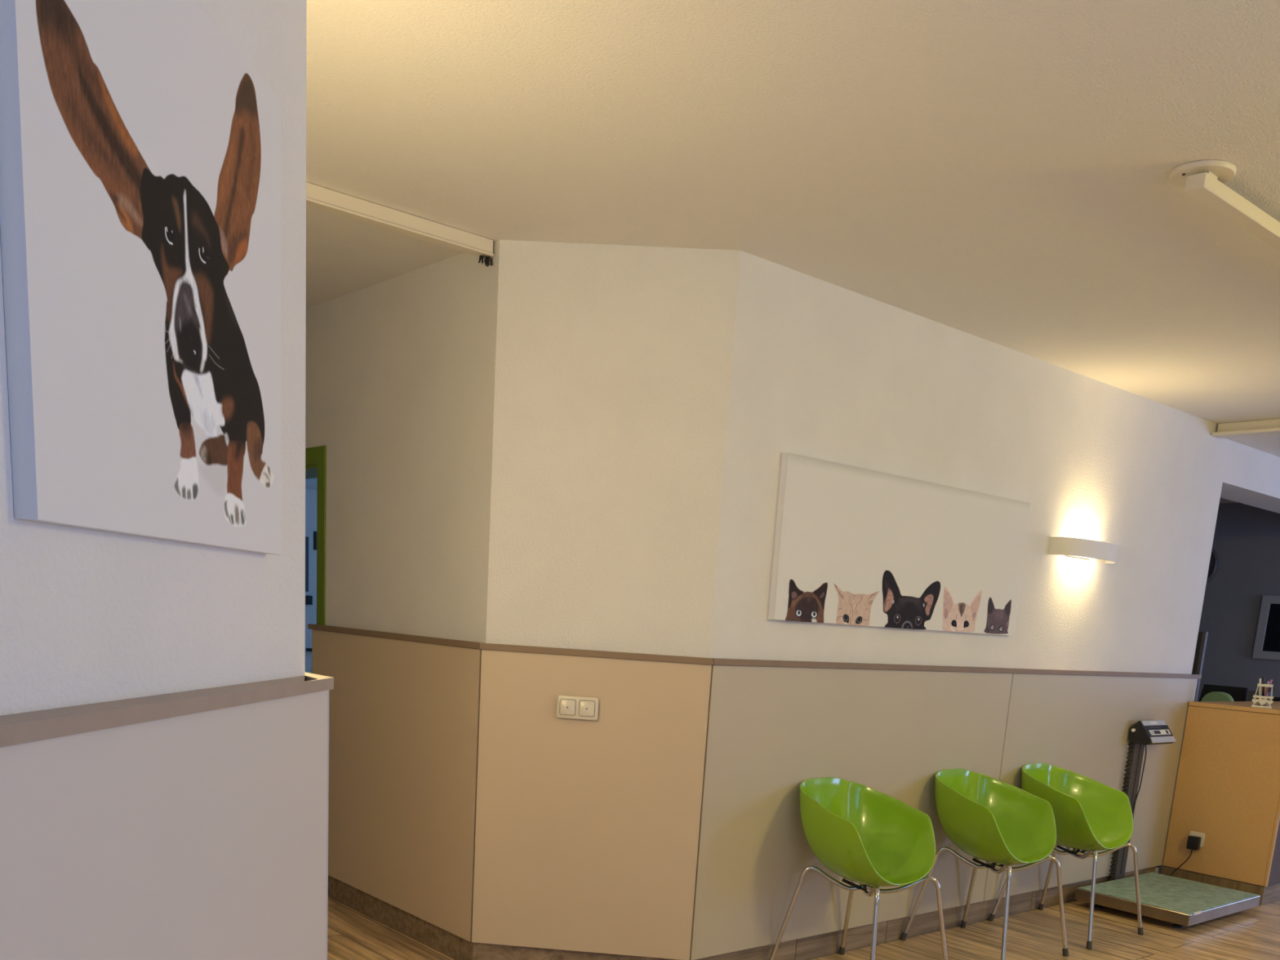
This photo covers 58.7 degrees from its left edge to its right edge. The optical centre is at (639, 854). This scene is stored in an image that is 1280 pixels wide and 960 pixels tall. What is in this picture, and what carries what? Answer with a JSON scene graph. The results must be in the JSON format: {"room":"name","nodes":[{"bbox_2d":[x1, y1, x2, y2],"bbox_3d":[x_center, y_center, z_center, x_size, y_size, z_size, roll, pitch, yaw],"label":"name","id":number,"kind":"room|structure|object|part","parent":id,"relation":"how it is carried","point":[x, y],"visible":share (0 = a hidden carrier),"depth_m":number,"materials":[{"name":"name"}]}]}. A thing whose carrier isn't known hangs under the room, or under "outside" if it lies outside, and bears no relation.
{"room":"veterinary clinic","nodes":[
{"label":"veterinary clinic","id":0,"kind":"room"},
{"bbox_2d":[0,0,306,715],"bbox_3d":[-0.683,-0.198,1.124,0.113,2.550,1.864,4,12,4],"label":"wall","id":1,"kind":"structure","parent":0,"point":[87,616],"depth_m":1.47,"materials":[{"name":"white paint"}]},
{"bbox_2d":[0,0,281,555],"bbox_3d":[-0.563,-0.697,1.363,0.020,0.614,0.616,4,12,4],"label":"canvas","id":2,"kind":"object","parent":1,"relation":"attached to","point":[140,148],"visible":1,"depth_m":1.27,"materials":[{"name":"fabric"}]},
{"bbox_2d":[0,690,327,959],"bbox_3d":[-0.636,0.480,1.202,0.008,1.198,1.730,4,12,4],"label":"wall panel","id":3,"kind":"object","parent":1,"relation":"attached to","point":[198,836],"visible":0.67,"depth_m":1.41,"materials":[{"name":"grey laminate"}]},
{"bbox_2d":[0,672,333,747],"bbox_3d":[-1.292,-0.458,2.484,0.908,0.020,4.725,-2,13,-25],"label":"rail","id":4,"kind":"object","parent":1,"relation":"attached to","point":[34,726],"visible":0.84,"depth_m":1.32,"materials":[{"name":"beige laminate"}]},
{"bbox_2d":[305,477,317,489],"bbox_3d":[-2.071,-1.750,8.034,2.570,2.550,0.100,-7,16,-40],"label":"wall","id":5,"kind":"structure","parent":0,"point":[310,483],"depth_m":7.65,"materials":[{"name":"white paint"}]},
{"bbox_2d":[305,488,316,673],"bbox_3d":[-2.513,-1.422,7.583,0.920,2.020,0.101,-7,16,-40],"label":"door","id":6,"kind":"structure","parent":5,"relation":"in","point":[310,494],"depth_m":7.70,"materials":[{"name":"white paint"}]},
{"bbox_3d":[-2.380,-1.941,7.559,0.380,0.360,0.004,-7,16,-40],"label":"glass pane","id":7,"kind":"part","parent":6,"relation":"part of","materials":[{"name":"grey"}]},
{"bbox_3d":[-2.244,-1.726,7.722,0.040,0.060,0.024,-7,16,-40],"label":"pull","id":8,"kind":"part","parent":6,"relation":"part of","materials":[{"name":"black plastic"}]},
{"bbox_3d":[-2.385,-1.942,7.563,0.458,0.440,0.010,-7,16,-40],"label":"pane frame","id":9,"kind":"part","parent":6,"relation":"part of","materials":[{"name":"blue paint"}]},
{"bbox_2d":[305,240,499,643],"bbox_3d":[-1.208,-1.046,4.972,0.200,2.550,2.260,-7,16,-40],"label":"wall","id":10,"kind":"structure","parent":0,"point":[407,361],"depth_m":4.37,"materials":[{"name":"white paint"}]},
{"bbox_2d":[305,445,326,625],"bbox_3d":[-1.671,-0.900,5.529,0.209,1.975,1.038,-7,16,-40],"label":"door frame","id":11,"kind":"structure","parent":10,"relation":"attached to","point":[317,455],"depth_m":4.98,"materials":[{"name":"green paint"}]},
{"bbox_2d":[307,623,483,648],"bbox_3d":[-1.015,-0.884,4.585,0.036,0.022,1.406,-7,16,-40],"label":"rail","id":12,"kind":"object","parent":10,"relation":"attached to","point":[474,645],"visible":1,"depth_m":4.49,"materials":[{"name":"brown laminate"}]},
{"bbox_2d":[311,629,481,942],"bbox_3d":[-1.043,-0.339,4.695,0.024,1.088,1.372,-7,16,-40],"label":"wall panel","id":13,"kind":"object","parent":10,"relation":"attached to","point":[404,715],"visible":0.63,"depth_m":4.56,"materials":[{"name":"beige laminate"}]},
{"bbox_2d":[328,875,473,959],"bbox_3d":[-1.073,0.246,4.822,0.008,0.104,1.365,-7,16,-40],"label":"baseboard","id":14,"kind":"structure","parent":10,"relation":"attached to","point":[443,941],"depth_m":4.72,"materials":[{"name":"brown wood"}]},
{"bbox_2d":[485,240,740,657],"bbox_3d":[-0.141,-0.813,4.194,0.813,2.550,0.290,4,12,4],"label":"wall","id":15,"kind":"structure","parent":0,"point":[614,362],"depth_m":3.92,"materials":[{"name":"white paint"}]},
{"bbox_2d":[472,942,678,959],"bbox_3d":[-0.227,0.413,4.297,0.816,0.104,0.008,4,12,4],"label":"baseboard","id":16,"kind":"structure","parent":15,"relation":"attached to","point":[482,951],"depth_m":4.30,"materials":[{"name":"brown wood"}]},
{"bbox_2d":[471,649,711,959],"bbox_3d":[-0.190,-0.172,4.165,0.823,1.088,0.024,4,12,4],"label":"wall panel","id":17,"kind":"object","parent":15,"relation":"attached to","point":[587,832],"visible":1,"depth_m":4.15,"materials":[{"name":"beige laminate"}]},
{"bbox_2d":[556,695,598,719],"bbox_3d":[-0.224,-0.524,4.065,0.148,0.080,0.014,4,12,4],"label":"light switch","id":18,"kind":"object","parent":17,"relation":"attached to","point":[567,706],"visible":1,"depth_m":4.06,"materials":[{"name":"beige plastic"}]},
{"bbox_2d":[480,643,713,665],"bbox_3d":[-0.155,-0.714,4.048,0.834,0.022,0.036,4,12,4],"label":"rail","id":19,"kind":"object","parent":15,"relation":"attached to","point":[627,655],"visible":1,"depth_m":4.03,"materials":[{"name":"brown laminate"}]},
{"bbox_2d":[306,0,1279,503],"bbox_3d":[1.544,-2.086,4.264,12.300,0.120,11.000,-7,16,-40],"label":"ceiling","id":20,"kind":"structure","parent":0,"point":[997,171],"depth_m":2.93,"materials":[{"name":"white paint"}]},
{"bbox_2d":[306,182,493,266],"bbox_3d":[-1.018,-1.965,3.400,1.376,0.080,0.049,-7,16,-40],"label":"ceiling track","id":21,"kind":"object","parent":20,"relation":"attached to","point":[317,197],"visible":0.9,"depth_m":3.60,"materials":[{"name":"beige metal"}]},
{"bbox_2d":[1168,160,1236,187],"bbox_3d":[1.436,-1.736,2.909,0.156,0.014,0.156,-7,16,-40],"label":"ceiling rose","id":22,"kind":"object","parent":20,"relation":"attached to","point":[1224,171],"visible":0.68,"depth_m":2.87,"materials":[{"name":"beige plastic"}]},
{"bbox_2d":[1184,171,1279,252],"bbox_3d":[2.913,-1.876,4.156,4.000,0.048,0.050,-7,16,-40],"label":"ceiling light","id":23,"kind":"object","parent":20,"relation":"attached to","point":[1205,187],"visible":1,"depth_m":2.99,"materials":[{"name":"beige"}]},
{"bbox_2d":[1211,418,1279,438],"bbox_3d":[4.883,-1.739,4.106,0.099,0.067,5.497,-7,16,-40],"label":"ceiling track","id":24,"kind":"object","parent":20,"relation":"attached to","point":[1265,427],"visible":1,"depth_m":5.99,"materials":[{"name":"beige metal"}]},
{"bbox_2d":[327,865,1279,959],"bbox_3d":[1.375,0.511,4.814,12.300,0.100,11.000,-7,16,-40],"label":"floor","id":25,"kind":"structure","parent":0,"point":[1254,933],"depth_m":5.24,"materials":[{"name":"brown wood"}]},
{"bbox_2d":[768,777,947,959],"bbox_3d":[0.875,0.121,4.417,0.521,0.770,0.548,-7,16,-40],"label":"tub chair","id":26,"kind":"object","parent":25,"relation":"on","point":[868,837],"visible":1,"depth_m":4.43,"materials":[{"name":"green plastic"}]},
{"bbox_3d":[0.691,0.263,4.472,0.245,0.444,0.277,-7,16,-40],"label":"leg","id":27,"kind":"part","parent":26,"relation":"part of","materials":[{"name":"silver metal"}]},
{"bbox_3d":[0.867,0.242,4.625,0.017,0.444,0.357,4,12,0],"label":"leg","id":28,"kind":"part","parent":26,"relation":"part of","materials":[{"name":"silver metal"}]},
{"bbox_3d":[0.856,0.316,4.270,0.017,0.444,0.370,4,12,2],"label":"leg","id":29,"kind":"part","parent":26,"relation":"part of","materials":[{"name":"silver metal"}]},
{"bbox_3d":[1.047,0.294,4.434,0.372,0.444,0.018,5,12,5],"label":"leg","id":30,"kind":"part","parent":26,"relation":"part of","materials":[{"name":"silver metal"}]},
{"bbox_2d":[899,768,1068,959],"bbox_3d":[1.548,0.043,4.989,0.521,0.770,0.548,-6,15,-39],"label":"tub chair","id":31,"kind":"object","parent":25,"relation":"on","point":[988,819],"visible":0.99,"depth_m":4.99,"materials":[{"name":"green plastic"}]},
{"bbox_3d":[1.364,0.185,5.048,0.245,0.444,0.277,-6,15,-39],"label":"leg","id":32,"kind":"part","parent":31,"relation":"part of","materials":[{"name":"silver metal"}]},
{"bbox_3d":[1.543,0.165,5.197,0.017,0.444,0.357,4,12,1],"label":"leg","id":33,"kind":"part","parent":31,"relation":"part of","materials":[{"name":"silver metal"}]},
{"bbox_3d":[1.525,0.238,4.843,0.017,0.444,0.370,4,12,3],"label":"leg","id":34,"kind":"part","parent":31,"relation":"part of","materials":[{"name":"silver metal"}]},
{"bbox_3d":[1.719,0.217,5.003,0.372,0.444,0.018,5,12,6],"label":"leg","id":35,"kind":"part","parent":31,"relation":"part of","materials":[{"name":"silver metal"}]},
{"bbox_2d":[987,763,1143,949],"bbox_3d":[2.081,-0.019,5.444,0.521,0.770,0.548,-7,16,-40],"label":"tub chair","id":36,"kind":"object","parent":25,"relation":"on","point":[1091,815],"visible":0.82,"depth_m":5.44,"materials":[{"name":"green plastic"}]},
{"bbox_3d":[1.895,0.124,5.500,0.360,0.444,0.018,5,12,7],"label":"leg","id":37,"kind":"part","parent":36,"relation":"part of","materials":[{"name":"silver metal"}]},
{"bbox_3d":[2.073,0.103,5.652,0.017,0.444,0.357,4,12,0],"label":"leg","id":38,"kind":"part","parent":36,"relation":"part of","materials":[{"name":"silver metal"}]},
{"bbox_3d":[2.061,0.177,5.297,0.017,0.444,0.370,4,12,2],"label":"leg","id":39,"kind":"part","parent":36,"relation":"part of","materials":[{"name":"silver metal"}]},
{"bbox_3d":[2.252,0.155,5.461,0.372,0.444,0.018,5,12,5],"label":"leg","id":40,"kind":"part","parent":36,"relation":"part of","materials":[{"name":"silver metal"}]},
{"bbox_2d":[1074,720,1260,928],"bbox_3d":[2.814,-0.187,5.964,0.850,0.970,0.637,-7,16,-40],"label":"scale","id":41,"kind":"object","parent":25,"relation":"on","point":[1181,902],"visible":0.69,"depth_m":6.02,"materials":[{"name":"metal"}]},
{"bbox_3d":[2.667,-0.200,6.243,0.108,0.862,0.030,-7,16,-40],"label":"post","id":42,"kind":"part","parent":41,"relation":"part of","materials":[{"name":"grey metal"}]},
{"bbox_3d":[2.794,-0.657,6.119,0.224,0.026,0.021,-7,16,-40],"label":"button panel","id":43,"kind":"part","parent":41,"relation":"part of","materials":[{"name":"white plastic"}]},
{"bbox_2d":[1191,631,1208,701],"bbox_3d":[3.459,-0.837,8.006,0.340,1.478,0.800,-7,16,-40],"label":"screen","id":44,"kind":"object","parent":25,"relation":"on","point":[1202,640],"visible":0.16,"depth_m":7.60,"materials":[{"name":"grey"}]},
{"bbox_3d":[3.456,-0.868,8.011,0.028,1.415,0.776,-7,16,-40],"label":"panel","id":45,"kind":"part","parent":44,"relation":"part of","materials":[{"name":"grey"}]},
{"bbox_2d":[1200,691,1233,710],"bbox_3d":[3.744,-0.505,7.421,0.550,1.108,0.494,-7,16,-40],"label":"office chair","id":46,"kind":"object","parent":25,"relation":"on","point":[1214,695],"visible":0.16,"depth_m":7.15,"materials":[{"name":"green plastic"}]},
{"bbox_2d":[1160,701,1279,905],"bbox_3d":[3.871,-0.363,6.887,1.554,1.067,0.578,-7,16,-40],"label":"reception desk","id":47,"kind":"object","parent":25,"relation":"on","point":[1227,790],"visible":0.95,"depth_m":6.37,"materials":[{"name":"laminate"}]},
{"bbox_2d":[1169,835,1201,875],"bbox_3d":[3.125,0.028,6.549,0.146,0.286,0.056,12,14,33],"label":"power adapter","id":48,"kind":"object","parent":47,"relation":"attached to","point":[1193,842],"visible":0.89,"depth_m":6.49,"materials":[{"name":"black plastic"}]},
{"bbox_2d":[1189,831,1204,847],"bbox_3d":[3.186,-0.089,6.521,0.012,0.084,0.084,-7,16,-40],"label":"wall socket","id":49,"kind":"object","parent":47,"relation":"attached to","point":[1202,835],"visible":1,"depth_m":6.50,"materials":[{"name":"beige plastic"}]},
{"bbox_2d":[1251,683,1273,708],"bbox_3d":[3.455,-0.881,6.310,0.105,0.129,0.068,10,13,27],"label":"pen holder","id":50,"kind":"object","parent":47,"relation":"on","point":[1262,702],"visible":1,"depth_m":6.29,"materials":[{"name":"white paint"}]},
{"bbox_2d":[1258,678,1261,698],"bbox_3d":[3.429,-0.902,6.300,0.026,0.145,0.009,6,12,12],"label":"pen","id":51,"kind":"object","parent":50,"relation":"in","point":[1260,682],"visible":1,"depth_m":6.29,"materials":[{"name":"white"}]},
{"bbox_3d":[3.451,-0.823,6.322,0.100,0.010,0.068,10,13,27],"label":"board","id":52,"kind":"part","parent":50,"relation":"part of","materials":[{"name":"white paint"}]},
{"bbox_3d":[3.454,-0.874,6.311,0.100,0.012,0.068,10,13,27],"label":"rail","id":53,"kind":"part","parent":50,"relation":"part of","materials":[{"name":"white paint"}]},
{"bbox_3d":[3.455,-0.877,6.311,0.055,0.102,0.055,10,13,27],"label":"glass","id":54,"kind":"part","parent":50,"relation":"part of","materials":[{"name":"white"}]},
{"bbox_2d":[1262,676,1265,687],"bbox_3d":[3.452,-0.906,6.309,0.029,0.154,0.013,7,12,15],"label":"pen","id":55,"kind":"object","parent":50,"relation":"in","point":[1264,677],"visible":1,"depth_m":6.29,"materials":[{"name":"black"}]},
{"bbox_3d":[3.458,-0.937,6.298,0.076,0.014,0.068,10,13,27],"label":"rail","id":56,"kind":"part","parent":50,"relation":"part of","materials":[{"name":"white paint"}]},
{"bbox_3d":[4.043,-0.349,6.668,1.478,0.936,0.018,-7,16,-40],"label":"panel","id":57,"kind":"part","parent":47,"relation":"part of","materials":[{"name":"brown wood"}]},
{"bbox_3d":[4.653,-0.440,8.221,0.580,0.765,1.230,-7,16,-40],"label":"countertop","id":58,"kind":"structure","parent":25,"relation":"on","visible":0},
{"bbox_2d":[1196,684,1248,711],"bbox_3d":[4.299,-1.078,8.441,0.325,0.345,0.140,14,16,41],"label":"computer monitor","id":59,"kind":"object","parent":58,"relation":"on","point":[1237,694],"visible":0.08,"depth_m":8.36,"materials":[{"name":"black plastic"}]},
{"bbox_2d":[1245,690,1273,713],"bbox_3d":[4.462,-1.016,8.235,0.072,0.330,0.145,-7,16,-40],"label":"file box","id":60,"kind":"object","parent":58,"relation":"on","point":[1251,693],"visible":0.15,"depth_m":8.21,"materials":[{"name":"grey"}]},
{"bbox_2d":[1269,697,1279,715],"bbox_3d":[4.742,-0.935,8.011,0.410,0.300,0.500,-7,16,-40],"label":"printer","id":61,"kind":"object","parent":58,"relation":"on","point":[1275,699],"visible":0.02,"depth_m":8.04,"materials":[{"name":"black plastic"}]},
{"bbox_2d":[710,250,1229,873],"bbox_3d":[1.612,-0.948,5.372,3.835,2.550,0.290,-7,16,-40],"label":"wall","id":62,"kind":"structure","parent":0,"point":[822,370],"depth_m":4.80,"materials":[{"name":"white paint"}]},
{"bbox_2d":[689,664,1013,959],"bbox_3d":[0.950,-0.224,4.763,1.933,1.088,0.024,-7,16,-40],"label":"wall panel","id":63,"kind":"object","parent":62,"relation":"attached to","point":[771,731],"visible":0.8,"depth_m":4.50,"materials":[{"name":"beige laminate"}]},
{"bbox_2d":[768,452,1031,635],"bbox_3d":[1.107,-1.218,4.636,1.605,0.583,0.030,-7,16,-40],"label":"canvas","id":64,"kind":"object","parent":62,"relation":"attached to","point":[854,545],"visible":1,"depth_m":4.52,"materials":[{"name":"fabric"}]},
{"bbox_2d":[695,866,1155,959],"bbox_3d":[1.600,0.280,5.483,3.755,0.104,0.008,-7,16,-40],"label":"baseboard","id":65,"kind":"structure","parent":62,"relation":"attached to","point":[808,948],"depth_m":5.11,"materials":[{"name":"brown wood"}]},
{"bbox_2d":[711,657,1201,678],"bbox_3d":[1.717,-0.855,5.289,3.899,0.022,0.066,-7,16,-40],"label":"rail","id":66,"kind":"object","parent":62,"relation":"attached to","point":[739,662],"visible":0.94,"depth_m":4.83,"materials":[{"name":"brown laminate"}]},
{"bbox_2d":[1048,536,1118,563],"bbox_3d":[2.146,-1.451,5.432,0.540,0.080,0.115,-7,16,-40],"label":"wall lamp","id":67,"kind":"object","parent":62,"relation":"attached to","point":[1068,546],"visible":1,"depth_m":5.30,"materials":[{"name":"white metal"}]},
{"bbox_3d":[2.112,-1.461,5.470,0.240,0.064,0.012,-7,16,-40],"label":"plate","id":68,"kind":"part","parent":67,"relation":"part of","materials":[{"name":"white metal"}]},
{"bbox_2d":[983,673,1197,901],"bbox_3d":[2.418,-0.394,6.014,1.934,1.088,0.024,-7,16,-40],"label":"wall panel","id":69,"kind":"object","parent":62,"relation":"attached to","point":[1082,725],"visible":0.53,"depth_m":5.92,"materials":[{"name":"beige laminate"}]},
{"bbox_2d":[1196,502,1279,701],"bbox_3d":[5.952,-1.301,8.368,0.150,2.550,10.400,-7,16,-40],"label":"wall","id":70,"kind":"structure","parent":0,"point":[1246,539],"depth_m":9.35,"materials":[{"name":"grey paint"}]},
{"bbox_2d":[1206,547,1219,583],"bbox_3d":[4.671,-2.431,9.566,0.045,0.360,0.360,-7,16,-40],"label":"wall clock","id":71,"kind":"object","parent":70,"relation":"attached to","point":[1214,561],"visible":0.25,"depth_m":9.45,"materials":[{"name":"grey plastic"}]},
{"bbox_2d":[1252,595,1279,659],"bbox_3d":[5.242,-1.783,9.000,0.025,0.500,0.680,-7,16,-40],"label":"framed picture","id":72,"kind":"object","parent":70,"relation":"attached to","point":[1267,642],"visible":1,"depth_m":9.18,"materials":[{"name":"grey"}]},
{"bbox_2d":[1220,439,1279,513],"bbox_3d":[4.375,-2.368,7.431,3.265,0.278,0.290,-7,16,-40],"label":"lintel","id":73,"kind":"object","parent":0,"point":[1251,476],"visible":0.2,"depth_m":6.58,"materials":[{"name":"white paint"}]},
{"bbox_2d":[1225,434,1279,457],"bbox_3d":[6.243,-1.890,5.199,3.400,0.055,5.598,-7,16,-40],"label":"ceiling","id":74,"kind":"structure","parent":0,"point":[1270,444],"depth_m":6.28,"materials":[{"name":"white paint"}]},
{"bbox_3d":[-2.576,-0.952,4.107,0.120,2.550,5.733,-7,16,-40],"label":"wall","id":75,"kind":"structure","parent":0,"visible":0},
{"bbox_2d":[325,689,328,959],"bbox_3d":[-1.647,-0.025,3.281,0.008,1.198,3.318,-7,16,-40],"label":"wall panel","id":76,"kind":"object","parent":75,"relation":"attached to","point":[327,787],"depth_m":1.99,"materials":[{"name":"grey laminate"}]}
]}

